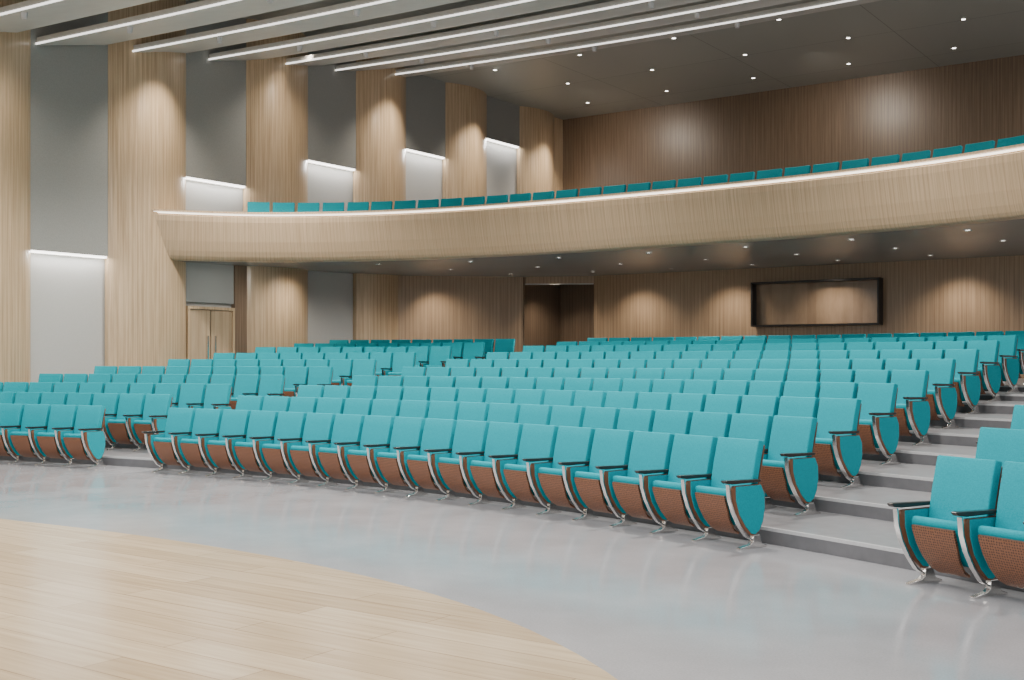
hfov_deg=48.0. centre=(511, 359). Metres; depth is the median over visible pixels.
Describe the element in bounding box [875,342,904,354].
seat
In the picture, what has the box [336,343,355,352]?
seat
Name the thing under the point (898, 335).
seat
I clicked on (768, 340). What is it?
seat
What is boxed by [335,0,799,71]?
ceiling baffle
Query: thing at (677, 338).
seat
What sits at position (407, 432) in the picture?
seat
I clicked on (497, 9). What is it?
ceiling baffle
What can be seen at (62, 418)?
seat
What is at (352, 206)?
seat
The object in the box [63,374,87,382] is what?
seat
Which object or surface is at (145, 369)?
seat
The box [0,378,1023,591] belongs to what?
floor
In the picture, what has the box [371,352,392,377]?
seat
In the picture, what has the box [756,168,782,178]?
seat
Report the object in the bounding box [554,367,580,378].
seat
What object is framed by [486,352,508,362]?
seat
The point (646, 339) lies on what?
seat
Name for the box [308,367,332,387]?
seat
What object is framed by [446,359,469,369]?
seat
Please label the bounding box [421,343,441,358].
seat
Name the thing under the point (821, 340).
seat
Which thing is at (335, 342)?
seat
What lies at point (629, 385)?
seat
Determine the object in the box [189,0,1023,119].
ceiling
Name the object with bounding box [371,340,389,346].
seat
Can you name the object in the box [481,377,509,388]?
seat
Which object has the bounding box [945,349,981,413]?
seat
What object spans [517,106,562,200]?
wall column
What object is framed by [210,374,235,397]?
seat
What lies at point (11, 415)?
seat
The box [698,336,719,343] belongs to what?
seat
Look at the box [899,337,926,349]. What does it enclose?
seat
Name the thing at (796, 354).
seat
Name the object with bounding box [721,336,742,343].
seat
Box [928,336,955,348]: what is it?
seat
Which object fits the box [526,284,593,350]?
wall
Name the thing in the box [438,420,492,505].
seat
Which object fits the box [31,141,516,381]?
wall
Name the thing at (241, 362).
seat
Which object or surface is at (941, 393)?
seat
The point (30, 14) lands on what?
ceiling baffle
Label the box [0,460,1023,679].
floor
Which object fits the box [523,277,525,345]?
trim
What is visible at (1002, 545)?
seat
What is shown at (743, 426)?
seat
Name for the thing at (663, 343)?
seat
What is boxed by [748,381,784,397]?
seat
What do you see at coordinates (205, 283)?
trim panel
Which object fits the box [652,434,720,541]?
seat
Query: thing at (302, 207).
seat
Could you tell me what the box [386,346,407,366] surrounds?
seat
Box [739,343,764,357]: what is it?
seat
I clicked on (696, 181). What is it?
seat
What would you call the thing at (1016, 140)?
seat
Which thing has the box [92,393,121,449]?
seat
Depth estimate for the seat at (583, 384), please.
18.34 m
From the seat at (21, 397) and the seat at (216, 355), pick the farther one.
the seat at (216, 355)
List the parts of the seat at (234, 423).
seat, frame, backrest, armrest, panel, leg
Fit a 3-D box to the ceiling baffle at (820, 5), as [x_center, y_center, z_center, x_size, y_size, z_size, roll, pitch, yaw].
[6.401,-8.321,27.422,24.080,0.598,0.755,0,0,35]
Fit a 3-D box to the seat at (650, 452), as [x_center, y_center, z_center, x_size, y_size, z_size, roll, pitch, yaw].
[1.304,1.236,11.711,0.616,0.989,0.587,0,0,-37]
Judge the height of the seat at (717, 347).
0.989 m
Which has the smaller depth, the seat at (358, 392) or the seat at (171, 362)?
the seat at (358, 392)
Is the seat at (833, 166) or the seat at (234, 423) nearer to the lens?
the seat at (234, 423)
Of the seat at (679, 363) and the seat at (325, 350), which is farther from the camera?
the seat at (325, 350)
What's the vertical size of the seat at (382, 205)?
0.989 m
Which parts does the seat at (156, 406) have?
seat, frame, backrest, panel, armrest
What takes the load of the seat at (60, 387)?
on the floor at (857, 523)
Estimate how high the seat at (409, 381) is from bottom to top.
0.989 m
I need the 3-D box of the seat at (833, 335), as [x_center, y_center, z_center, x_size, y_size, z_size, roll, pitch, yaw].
[6.593,-0.048,24.278,0.616,0.989,0.587,0,0,-44]
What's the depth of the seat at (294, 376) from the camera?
23.67 m
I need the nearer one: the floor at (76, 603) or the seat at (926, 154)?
the floor at (76, 603)
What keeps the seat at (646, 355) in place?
on the floor at (857, 523)
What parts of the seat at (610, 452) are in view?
seat, frame, backrest, armrest, panel, leg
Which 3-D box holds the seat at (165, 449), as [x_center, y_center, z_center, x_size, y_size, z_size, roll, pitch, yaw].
[-5.228,1.236,17.649,0.644,0.989,0.616,0,0,31]
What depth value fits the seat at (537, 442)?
13.03 m
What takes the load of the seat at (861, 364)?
on the floor at (857, 523)
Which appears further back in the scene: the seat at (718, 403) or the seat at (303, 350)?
the seat at (303, 350)
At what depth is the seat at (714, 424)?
12.96 m
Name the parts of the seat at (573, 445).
seat, backrest, frame, armrest, panel, leg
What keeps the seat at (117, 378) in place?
on the floor at (857, 523)
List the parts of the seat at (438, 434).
seat, frame, armrest, backrest, panel, leg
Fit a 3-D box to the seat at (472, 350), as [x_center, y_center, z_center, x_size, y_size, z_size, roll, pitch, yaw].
[-0.984,0.062,28.008,0.587,0.989,0.616,0,0,25]
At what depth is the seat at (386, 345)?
29.10 m
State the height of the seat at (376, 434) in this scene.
0.989 m
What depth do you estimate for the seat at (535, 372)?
20.67 m
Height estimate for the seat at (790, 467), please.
0.989 m
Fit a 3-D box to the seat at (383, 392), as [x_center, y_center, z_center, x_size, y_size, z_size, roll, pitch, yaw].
[-2.128,0.932,18.946,0.587,0.989,0.616,0,0,36]
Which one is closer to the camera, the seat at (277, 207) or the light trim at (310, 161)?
the seat at (277, 207)
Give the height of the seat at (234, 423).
0.989 m
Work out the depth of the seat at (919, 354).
18.24 m
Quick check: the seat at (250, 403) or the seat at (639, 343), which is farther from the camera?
the seat at (639, 343)
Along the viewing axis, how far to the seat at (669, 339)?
27.15 m
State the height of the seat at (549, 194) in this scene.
0.989 m
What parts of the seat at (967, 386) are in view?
seat, backrest, frame, armrest, panel, leg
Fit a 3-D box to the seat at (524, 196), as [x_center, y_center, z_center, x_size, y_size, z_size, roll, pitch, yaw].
[0.122,-3.384,26.597,0.587,0.989,0.616,0,0,28]
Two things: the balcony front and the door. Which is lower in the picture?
the door
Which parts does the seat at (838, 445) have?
seat, backrest, frame, armrest, panel, leg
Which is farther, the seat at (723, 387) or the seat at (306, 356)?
the seat at (306, 356)
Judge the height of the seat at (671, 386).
0.989 m
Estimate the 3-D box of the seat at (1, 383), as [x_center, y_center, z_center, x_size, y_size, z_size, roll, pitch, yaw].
[-10.488,0.932,22.810,0.644,0.989,0.616,0,0,14]
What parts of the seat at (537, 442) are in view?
seat, armrest, frame, backrest, panel, leg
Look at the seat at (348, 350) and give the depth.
27.93 m
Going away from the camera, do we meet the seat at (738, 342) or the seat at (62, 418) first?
the seat at (62, 418)
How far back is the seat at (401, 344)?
28.89 m
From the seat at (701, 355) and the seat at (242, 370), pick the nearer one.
the seat at (701, 355)
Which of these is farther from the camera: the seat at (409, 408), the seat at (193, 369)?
the seat at (193, 369)
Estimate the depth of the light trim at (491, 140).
38.91 m
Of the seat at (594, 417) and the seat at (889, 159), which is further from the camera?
the seat at (889, 159)
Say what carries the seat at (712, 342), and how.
on the floor at (857, 523)
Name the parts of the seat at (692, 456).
seat, backrest, armrest, frame, panel, leg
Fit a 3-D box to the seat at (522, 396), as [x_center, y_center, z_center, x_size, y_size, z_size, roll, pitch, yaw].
[0.146,0.932,17.068,0.587,0.989,0.616,0,0,43]
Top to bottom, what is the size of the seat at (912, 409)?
0.989 m
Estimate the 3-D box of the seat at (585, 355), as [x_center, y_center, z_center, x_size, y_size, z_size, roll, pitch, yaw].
[1.550,0.324,23.186,0.587,0.989,0.616,0,0,37]
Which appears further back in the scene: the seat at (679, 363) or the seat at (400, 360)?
the seat at (400, 360)
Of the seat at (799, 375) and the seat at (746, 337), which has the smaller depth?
the seat at (799, 375)
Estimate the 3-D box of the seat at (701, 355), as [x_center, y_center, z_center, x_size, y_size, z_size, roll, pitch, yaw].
[3.350,0.324,21.661,0.587,0.989,0.616,0,0,43]
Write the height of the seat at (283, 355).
0.989 m
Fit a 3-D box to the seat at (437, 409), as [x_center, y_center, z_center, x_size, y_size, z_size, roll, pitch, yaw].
[-1.090,1.084,16.318,0.587,0.989,0.616,0,0,42]
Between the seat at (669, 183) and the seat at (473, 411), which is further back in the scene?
the seat at (669, 183)
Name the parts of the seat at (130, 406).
seat, backrest, frame, armrest, panel, leg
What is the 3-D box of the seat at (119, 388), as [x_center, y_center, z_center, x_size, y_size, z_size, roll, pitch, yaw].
[-7.635,0.932,21.907,0.587,0.989,0.616,0,0,21]
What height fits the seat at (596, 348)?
0.989 m
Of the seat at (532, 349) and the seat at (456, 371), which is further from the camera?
the seat at (532, 349)
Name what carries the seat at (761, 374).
on the floor at (857, 523)
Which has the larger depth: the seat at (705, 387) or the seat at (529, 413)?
the seat at (705, 387)
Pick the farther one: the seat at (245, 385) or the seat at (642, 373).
the seat at (245, 385)
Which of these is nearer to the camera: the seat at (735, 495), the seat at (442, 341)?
the seat at (735, 495)
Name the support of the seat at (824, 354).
on the floor at (857, 523)
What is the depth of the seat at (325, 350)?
28.13 m
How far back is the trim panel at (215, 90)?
28.75 m
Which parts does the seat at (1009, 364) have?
seat, backrest, frame, armrest, panel, leg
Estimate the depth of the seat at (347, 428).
15.52 m
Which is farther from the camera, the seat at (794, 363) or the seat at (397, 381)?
the seat at (397, 381)
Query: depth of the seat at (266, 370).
23.97 m
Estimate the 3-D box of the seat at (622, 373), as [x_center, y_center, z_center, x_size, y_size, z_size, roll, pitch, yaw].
[1.748,0.628,19.364,0.587,0.989,0.616,0,0,43]
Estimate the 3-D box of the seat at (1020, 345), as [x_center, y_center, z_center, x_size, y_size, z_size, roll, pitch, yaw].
[9.209,-0.048,21.094,0.616,0.989,0.587,0,0,-35]
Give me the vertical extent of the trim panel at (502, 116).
1.400 m
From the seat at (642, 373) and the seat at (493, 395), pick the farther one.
the seat at (642, 373)
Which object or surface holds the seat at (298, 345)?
on the floor at (857, 523)
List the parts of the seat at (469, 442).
seat, frame, armrest, backrest, panel, leg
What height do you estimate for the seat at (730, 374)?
0.989 m
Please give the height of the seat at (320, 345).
0.989 m
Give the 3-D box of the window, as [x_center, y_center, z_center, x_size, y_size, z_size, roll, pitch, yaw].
[8.092,-1.520,30.720,3.520,1.220,0.330,0,0,35]
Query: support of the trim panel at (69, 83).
attached to the wall at (68, 292)
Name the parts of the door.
frame, handle, frame, handle, frame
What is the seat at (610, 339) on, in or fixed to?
on the floor at (857, 523)
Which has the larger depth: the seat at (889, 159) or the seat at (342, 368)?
the seat at (342, 368)
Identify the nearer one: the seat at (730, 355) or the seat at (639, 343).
the seat at (730, 355)
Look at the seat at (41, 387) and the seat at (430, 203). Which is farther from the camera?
the seat at (430, 203)
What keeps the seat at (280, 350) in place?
on the floor at (857, 523)
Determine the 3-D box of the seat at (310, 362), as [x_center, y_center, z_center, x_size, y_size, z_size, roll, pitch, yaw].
[-4.301,0.476,24.976,0.587,0.989,0.616,0,0,23]
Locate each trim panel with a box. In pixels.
[31,12,107,255]
[186,0,245,185]
[186,262,233,303]
[308,48,355,168]
[406,75,444,156]
[487,96,518,146]
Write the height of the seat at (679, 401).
0.989 m
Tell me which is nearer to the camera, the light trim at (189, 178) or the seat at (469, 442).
the seat at (469, 442)
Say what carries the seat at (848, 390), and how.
on the floor at (857, 523)
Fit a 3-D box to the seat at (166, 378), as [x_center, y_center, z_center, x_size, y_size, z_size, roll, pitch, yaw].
[-6.890,0.780,23.077,0.587,0.989,0.616,0,0,21]
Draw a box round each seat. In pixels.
[0,382,3,391]
[0,392,15,403]
[0,403,26,463]
[3,382,28,391]
[10,404,52,464]
[14,392,41,403]
[28,382,54,392]
[37,404,79,466]
[38,374,63,384]
[40,392,67,404]
[54,382,79,392]
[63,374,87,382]
[63,405,106,467]
[66,393,93,404]
[79,382,104,392]
[87,366,117,382]
[88,374,112,384]
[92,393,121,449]
[104,383,129,393]
[108,393,146,451]
[112,374,136,385]
[118,366,141,377]
[129,383,155,393]
[134,394,172,443]
[137,374,161,383]
[141,407,197,473]
[142,366,165,375]
[155,383,180,407]
[161,374,186,384]
[165,366,188,376]
[167,359,189,369]
[178,383,206,408]
[180,408,224,476]
[186,374,210,385]
[189,366,212,376]
[191,359,213,366]
[203,384,231,409]
[207,409,252,478]
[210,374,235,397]
[213,353,234,367]
[213,359,236,370]
[213,366,236,374]
[230,374,260,409]
[234,410,280,480]
[235,395,263,410]
[236,353,257,366]
[237,359,259,370]
[237,366,260,374]
[247,202,269,211]
[255,347,275,358]
[258,353,279,366]
[258,375,284,396]
[260,359,282,376]
[261,366,284,374]
[262,396,290,411]
[262,411,309,483]
[273,202,294,211]
[277,347,297,358]
[281,353,302,364]
[283,359,305,369]
[283,366,308,396]
[289,397,317,412]
[290,412,337,486]
[294,343,313,352]
[297,203,319,211]
[297,385,324,397]
[299,347,319,358]
[303,353,324,365]
[307,359,329,383]
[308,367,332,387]
[315,343,334,352]
[316,397,345,413]
[318,414,367,489]
[320,347,341,358]
[322,202,344,211]
[323,385,350,398]
[326,353,347,366]
[329,340,348,346]
[330,359,352,385]
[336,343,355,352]
[342,347,363,358]
[343,398,372,414]
[347,202,368,210]
[347,359,376,385]
[347,415,397,492]
[348,353,369,377]
[349,386,376,399]
[350,340,368,346]
[352,375,377,386]
[357,343,377,352]
[364,347,385,358]
[371,201,392,209]
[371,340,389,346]
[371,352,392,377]
[371,399,401,416]
[376,386,403,400]
[376,416,427,496]
[377,376,403,387]
[379,343,398,352]
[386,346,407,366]
[388,352,415,375]
[391,339,410,346]
[394,200,415,208]
[399,400,429,418]
[400,343,419,352]
[401,367,425,375]
[402,387,430,400]
[403,376,429,386]
[407,418,459,500]
[408,346,429,366]
[412,339,431,345]
[417,199,438,207]
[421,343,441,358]
[425,346,451,371]
[426,367,451,376]
[428,401,459,419]
[429,376,455,388]
[429,387,458,401]
[433,339,451,345]
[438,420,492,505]
[440,198,461,206]
[443,342,462,358]
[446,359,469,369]
[451,367,476,376]
[453,339,472,358]
[455,376,482,387]
[457,388,486,402]
[457,402,489,420]
[463,196,484,205]
[463,342,484,366]
[470,359,493,369]
[470,422,525,509]
[474,339,493,358]
[476,367,501,379]
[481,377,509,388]
[485,388,515,403]
[486,195,507,203]
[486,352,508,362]
[487,403,520,422]
[494,339,514,356]
[494,359,518,370]
[502,367,527,379]
[503,424,561,514]
[508,377,536,389]
[509,193,530,201]
[509,352,532,366]
[514,389,544,404]
[518,404,552,424]
[519,359,543,369]
[523,346,544,354]
[527,367,554,378]
[532,191,554,199]
[533,352,556,366]
[536,377,564,391]
[538,426,598,520]
[543,359,568,370]
[543,390,575,405]
[545,345,567,358]
[550,405,585,426]
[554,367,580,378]
[555,189,577,198]
[556,342,577,350]
[557,352,580,367]
[564,378,593,390]
[568,345,591,356]
[569,359,594,370]
[573,390,606,406]
[574,428,636,526]
[579,187,601,196]
[579,341,599,351]
[580,368,608,378]
[581,352,605,365]
[582,407,619,428]
[587,338,607,344]
[592,345,614,358]
[592,378,622,394]
[594,359,620,370]
[601,341,622,350]
[603,184,625,193]
[604,391,638,408]
[606,351,630,365]
[608,368,636,380]
[609,337,629,344]
[612,431,677,533]
[615,345,638,358]
[616,408,655,431]
[620,359,646,370]
[622,379,652,395]
[624,341,645,349]
[627,182,650,191]
[631,337,651,344]
[631,351,655,362]
[636,368,664,381]
[636,392,671,409]
[639,345,662,354]
[647,340,668,350]
[647,359,673,369]
[652,180,675,189]
[652,379,683,393]
[652,410,692,434]
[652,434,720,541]
[653,337,673,344]
[656,351,681,363]
[664,344,687,358]
[664,368,693,382]
[670,340,692,348]
[670,393,705,411]
[674,359,701,371]
[675,337,696,343]
[677,177,701,186]
[682,351,707,361]
[683,379,716,396]
[688,344,712,355]
[689,411,731,436]
[693,368,724,383]
[694,340,716,348]
[695,437,767,549]
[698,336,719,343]
[702,359,730,371]
[703,174,727,184]
[704,394,741,413]
[708,351,734,363]
[713,344,738,354]
[715,380,749,397]
[718,340,740,350]
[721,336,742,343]
[723,369,755,381]
[728,413,776,508]
[729,171,754,181]
[730,359,759,371]
[735,351,762,364]
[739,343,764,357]
[740,395,779,418]
[742,339,765,350]
[744,336,766,342]
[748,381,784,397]
[754,369,787,384]
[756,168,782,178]
[759,359,789,372]
[760,415,820,515]
[762,350,790,364]
[765,343,790,350]
[767,339,790,343]
[768,335,790,338]
[778,396,822,481]
[783,381,820,397]
[784,165,810,175]
[787,369,820,382]
[789,359,820,369]
[790,343,818,358]
[791,335,815,346]
[791,338,816,349]
[791,350,819,358]
[812,162,839,172]
[813,398,863,487]
[816,334,840,342]
[818,338,843,350]
[819,342,846,357]
[819,350,849,364]
[819,382,857,401]
[820,359,851,370]
[820,369,854,385]
[841,158,868,169]
[842,334,865,340]
[844,338,870,349]
[847,342,874,356]
[849,350,879,364]
[852,359,885,374]
[854,369,891,386]
[857,383,900,464]
[867,333,891,339]
[871,154,899,165]
[871,337,897,348]
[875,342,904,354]
[880,349,911,365]
[885,359,919,375]
[887,455,1007,598]
[890,370,931,445]
[893,333,918,341]
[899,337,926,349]
[901,150,930,161]
[905,341,935,353]
[912,349,944,369]
[920,332,946,340]
[920,359,958,428]
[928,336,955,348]
[932,145,962,157]
[936,341,966,358]
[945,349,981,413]
[948,332,974,340]
[957,336,987,391]
[964,140,994,152]
[967,340,1002,400]
[975,427,1023,483]
[976,331,1005,383]
[976,405,1023,443]
[978,461,1023,588]
[987,335,1019,392]
[997,135,1023,147]
[1005,331,1023,384]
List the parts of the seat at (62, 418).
seat, frame, backrest, armrest, panel, leg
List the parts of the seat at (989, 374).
seat, backrest, frame, armrest, panel, leg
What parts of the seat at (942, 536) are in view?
armrest, frame, panel, leg, seat, backrest, frame, armrest, panel, leg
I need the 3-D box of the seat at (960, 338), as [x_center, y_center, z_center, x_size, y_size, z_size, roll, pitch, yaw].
[8.066,0.062,20.425,0.616,0.989,0.587,0,0,-36]
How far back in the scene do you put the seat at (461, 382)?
19.89 m
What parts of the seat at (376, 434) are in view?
seat, frame, armrest, backrest, panel, leg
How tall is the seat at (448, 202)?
0.989 m
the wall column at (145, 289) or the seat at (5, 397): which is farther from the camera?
the wall column at (145, 289)
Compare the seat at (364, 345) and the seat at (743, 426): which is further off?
the seat at (364, 345)
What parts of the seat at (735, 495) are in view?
seat, backrest, frame, armrest, panel, leg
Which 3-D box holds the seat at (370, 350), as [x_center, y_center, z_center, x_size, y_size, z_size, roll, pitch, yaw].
[-3.359,0.172,27.544,0.587,0.989,0.616,0,0,21]
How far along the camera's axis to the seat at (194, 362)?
26.16 m
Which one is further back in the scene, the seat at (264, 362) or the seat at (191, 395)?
the seat at (264, 362)
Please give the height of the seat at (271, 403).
0.989 m
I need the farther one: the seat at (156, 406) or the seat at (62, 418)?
the seat at (156, 406)
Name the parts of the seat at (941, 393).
seat, backrest, frame, armrest, panel, leg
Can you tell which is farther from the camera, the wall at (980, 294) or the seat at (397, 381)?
the wall at (980, 294)
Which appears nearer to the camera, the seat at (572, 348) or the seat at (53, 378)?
the seat at (53, 378)
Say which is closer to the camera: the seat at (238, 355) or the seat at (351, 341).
the seat at (238, 355)
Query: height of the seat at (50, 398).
0.989 m
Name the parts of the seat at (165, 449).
frame, armrest, panel, leg, seat, frame, backrest, armrest, panel, leg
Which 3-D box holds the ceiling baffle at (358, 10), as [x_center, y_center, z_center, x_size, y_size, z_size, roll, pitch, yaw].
[1.480,-7.144,20.369,24.080,0.863,1.755,0,0,35]
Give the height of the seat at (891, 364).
0.989 m
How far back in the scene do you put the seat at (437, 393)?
18.37 m
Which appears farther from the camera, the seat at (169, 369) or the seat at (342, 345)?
the seat at (342, 345)
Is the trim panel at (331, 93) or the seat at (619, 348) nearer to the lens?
the seat at (619, 348)
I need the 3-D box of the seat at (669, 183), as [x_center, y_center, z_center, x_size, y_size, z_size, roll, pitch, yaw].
[3.194,-3.384,24.687,0.587,0.989,0.616,0,0,35]
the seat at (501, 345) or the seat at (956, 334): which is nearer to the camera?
the seat at (956, 334)
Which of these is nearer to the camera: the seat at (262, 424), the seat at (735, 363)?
the seat at (262, 424)
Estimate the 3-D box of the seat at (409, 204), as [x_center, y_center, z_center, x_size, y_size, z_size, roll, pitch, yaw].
[-2.627,-3.384,27.752,0.587,0.989,0.616,0,0,16]
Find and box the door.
[186,306,234,371]
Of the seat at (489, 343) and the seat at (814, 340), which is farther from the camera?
the seat at (489, 343)
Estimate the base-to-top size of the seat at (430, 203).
0.989 m
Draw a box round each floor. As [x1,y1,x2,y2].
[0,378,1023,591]
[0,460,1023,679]
[0,519,617,679]
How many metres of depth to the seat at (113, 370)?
25.30 m
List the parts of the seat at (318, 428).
seat, frame, armrest, backrest, panel, leg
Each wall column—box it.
[0,0,30,384]
[105,0,185,373]
[243,19,307,352]
[353,57,405,342]
[442,82,486,205]
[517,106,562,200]
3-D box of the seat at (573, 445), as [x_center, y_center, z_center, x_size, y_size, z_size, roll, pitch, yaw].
[0.568,1.236,12.631,0.616,0.989,0.587,0,0,-40]
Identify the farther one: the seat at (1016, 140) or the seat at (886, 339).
the seat at (886, 339)
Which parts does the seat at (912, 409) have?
seat, backrest, frame, armrest, panel, leg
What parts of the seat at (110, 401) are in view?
backrest, frame, panel, leg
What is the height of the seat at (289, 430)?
0.989 m
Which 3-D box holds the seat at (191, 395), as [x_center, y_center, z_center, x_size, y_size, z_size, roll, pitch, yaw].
[-5.997,0.932,21.216,0.587,0.989,0.616,0,0,25]
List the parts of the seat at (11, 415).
frame, armrest, panel, backrest, leg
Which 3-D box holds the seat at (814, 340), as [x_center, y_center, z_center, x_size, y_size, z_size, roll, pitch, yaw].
[5.792,0.062,23.130,0.616,0.989,0.587,0,0,-44]
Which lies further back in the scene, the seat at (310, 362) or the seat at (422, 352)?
the seat at (422, 352)
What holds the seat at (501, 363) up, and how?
on the floor at (857, 523)
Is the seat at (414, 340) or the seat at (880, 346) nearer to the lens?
the seat at (880, 346)
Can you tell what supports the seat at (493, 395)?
on the floor at (857, 523)
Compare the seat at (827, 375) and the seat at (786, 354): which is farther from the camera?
the seat at (786, 354)
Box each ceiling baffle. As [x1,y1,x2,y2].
[0,0,156,32]
[36,0,321,44]
[132,0,463,52]
[208,0,593,60]
[286,0,703,65]
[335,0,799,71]
[395,0,880,76]
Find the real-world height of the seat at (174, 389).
0.989 m
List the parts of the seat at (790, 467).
seat, backrest, frame, armrest, panel, leg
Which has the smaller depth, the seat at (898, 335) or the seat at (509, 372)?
the seat at (509, 372)
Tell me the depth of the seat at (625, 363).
21.04 m
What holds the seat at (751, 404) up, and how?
on the floor at (857, 523)
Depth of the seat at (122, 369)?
25.15 m
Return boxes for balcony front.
[151,143,1023,261]
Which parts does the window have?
frame, frame, frame, frame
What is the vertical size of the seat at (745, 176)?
0.989 m
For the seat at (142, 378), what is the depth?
23.45 m
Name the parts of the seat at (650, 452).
seat, backrest, armrest, frame, panel, leg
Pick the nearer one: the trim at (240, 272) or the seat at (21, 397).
the seat at (21, 397)
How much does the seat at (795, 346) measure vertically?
0.989 m
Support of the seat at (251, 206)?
on the floor
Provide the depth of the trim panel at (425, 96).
35.52 m
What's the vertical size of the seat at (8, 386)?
0.989 m
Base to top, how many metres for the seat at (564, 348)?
0.989 m
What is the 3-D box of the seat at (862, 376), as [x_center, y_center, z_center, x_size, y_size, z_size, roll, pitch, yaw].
[4.862,0.628,15.832,0.616,0.989,0.587,0,0,-36]
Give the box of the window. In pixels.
[751,277,882,326]
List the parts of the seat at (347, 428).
seat, frame, armrest, backrest, panel, leg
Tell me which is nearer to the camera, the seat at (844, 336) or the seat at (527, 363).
the seat at (527, 363)
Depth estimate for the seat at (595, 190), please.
25.84 m
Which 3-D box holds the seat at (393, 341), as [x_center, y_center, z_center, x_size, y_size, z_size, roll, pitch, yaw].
[-2.985,-0.048,30.287,0.587,0.989,0.616,0,0,19]
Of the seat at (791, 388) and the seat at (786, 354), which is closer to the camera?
the seat at (791, 388)
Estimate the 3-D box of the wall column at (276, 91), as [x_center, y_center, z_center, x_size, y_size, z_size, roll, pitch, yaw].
[-6.106,-3.520,30.389,0.470,10.500,2.200,0,0,35]
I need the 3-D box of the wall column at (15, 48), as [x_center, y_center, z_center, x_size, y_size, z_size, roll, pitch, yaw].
[-10.832,-3.520,23.615,0.470,10.500,2.200,0,0,35]
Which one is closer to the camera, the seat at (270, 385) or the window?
the seat at (270, 385)
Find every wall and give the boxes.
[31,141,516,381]
[398,276,522,351]
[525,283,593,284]
[526,276,593,283]
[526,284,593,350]
[563,55,1023,196]
[594,255,1023,377]
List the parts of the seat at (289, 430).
seat, frame, backrest, armrest, panel, leg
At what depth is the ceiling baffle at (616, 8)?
26.87 m
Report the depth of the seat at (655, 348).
24.11 m
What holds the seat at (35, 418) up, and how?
on the floor at (634, 603)
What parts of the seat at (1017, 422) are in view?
backrest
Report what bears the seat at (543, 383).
on the floor at (857, 523)
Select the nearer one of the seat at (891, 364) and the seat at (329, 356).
the seat at (891, 364)
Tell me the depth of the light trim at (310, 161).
32.14 m
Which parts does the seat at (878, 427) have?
seat, backrest, frame, armrest, panel, leg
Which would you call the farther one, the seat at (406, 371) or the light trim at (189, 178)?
the light trim at (189, 178)
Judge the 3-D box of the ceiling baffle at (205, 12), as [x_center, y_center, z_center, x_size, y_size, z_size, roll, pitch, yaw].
[0.164,-6.824,18.483,24.080,0.863,1.755,0,0,35]
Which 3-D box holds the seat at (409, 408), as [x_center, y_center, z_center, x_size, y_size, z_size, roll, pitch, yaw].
[-1.536,1.084,16.705,0.587,0.989,0.616,0,0,40]
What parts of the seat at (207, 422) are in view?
seat, frame, backrest, armrest, panel, leg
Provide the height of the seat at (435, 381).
0.989 m
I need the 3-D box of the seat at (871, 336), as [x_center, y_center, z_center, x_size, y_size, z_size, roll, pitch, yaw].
[7.393,-0.048,23.412,0.616,0.989,0.587,0,0,-41]
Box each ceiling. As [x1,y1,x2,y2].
[183,218,1023,276]
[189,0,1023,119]
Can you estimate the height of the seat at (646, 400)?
0.989 m
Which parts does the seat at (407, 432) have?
seat, frame, armrest, backrest, panel, leg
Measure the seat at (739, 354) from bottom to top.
0.989 m
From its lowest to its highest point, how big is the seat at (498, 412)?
0.989 m
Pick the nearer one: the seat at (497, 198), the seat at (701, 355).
the seat at (701, 355)
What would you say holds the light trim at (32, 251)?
attached to the wall at (68, 292)
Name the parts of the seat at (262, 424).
seat, armrest, frame, backrest, panel, leg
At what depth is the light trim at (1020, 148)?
24.02 m
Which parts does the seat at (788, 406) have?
backrest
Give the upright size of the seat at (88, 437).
0.989 m
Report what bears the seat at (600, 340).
on the floor at (857, 523)
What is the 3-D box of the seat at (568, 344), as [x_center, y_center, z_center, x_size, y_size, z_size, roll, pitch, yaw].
[1.180,0.062,26.835,0.644,0.989,0.616,0,0,31]
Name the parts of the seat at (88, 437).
seat, backrest, frame, armrest, panel, leg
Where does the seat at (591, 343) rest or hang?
on the floor at (857, 523)
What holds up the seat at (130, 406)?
on the floor at (857, 523)
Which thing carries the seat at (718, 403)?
on the floor at (857, 523)
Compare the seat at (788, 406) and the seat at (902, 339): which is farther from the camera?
the seat at (902, 339)
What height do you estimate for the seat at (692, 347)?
0.989 m
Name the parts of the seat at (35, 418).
seat, backrest, frame, armrest, panel, leg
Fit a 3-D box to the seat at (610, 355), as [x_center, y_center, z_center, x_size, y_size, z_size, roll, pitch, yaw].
[2.014,0.324,22.822,0.587,0.989,0.616,0,0,39]
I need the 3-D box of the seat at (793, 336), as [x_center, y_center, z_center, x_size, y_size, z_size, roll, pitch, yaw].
[6.178,-0.048,24.697,0.587,0.989,0.616,0,0,44]
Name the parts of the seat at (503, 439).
seat, armrest, frame, backrest, panel, leg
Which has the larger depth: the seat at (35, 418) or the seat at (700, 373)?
the seat at (35, 418)
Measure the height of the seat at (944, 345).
0.989 m
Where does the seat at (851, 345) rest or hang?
on the floor at (857, 523)
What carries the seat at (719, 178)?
on the floor
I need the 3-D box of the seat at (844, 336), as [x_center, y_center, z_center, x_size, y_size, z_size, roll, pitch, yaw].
[6.998,-0.048,23.850,0.616,0.989,0.587,0,0,-43]
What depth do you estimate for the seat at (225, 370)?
24.42 m
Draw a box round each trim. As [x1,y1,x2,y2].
[31,250,106,258]
[153,147,1023,215]
[186,177,244,187]
[231,265,246,358]
[308,160,354,170]
[406,149,444,158]
[487,138,518,147]
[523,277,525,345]
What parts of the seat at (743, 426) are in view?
backrest, leg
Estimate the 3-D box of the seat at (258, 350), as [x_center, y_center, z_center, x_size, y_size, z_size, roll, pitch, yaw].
[-6.175,0.172,28.470,0.587,0.989,0.616,0,0,15]
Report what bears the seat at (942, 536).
on the floor at (634, 603)
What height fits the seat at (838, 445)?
0.989 m
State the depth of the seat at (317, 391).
20.07 m

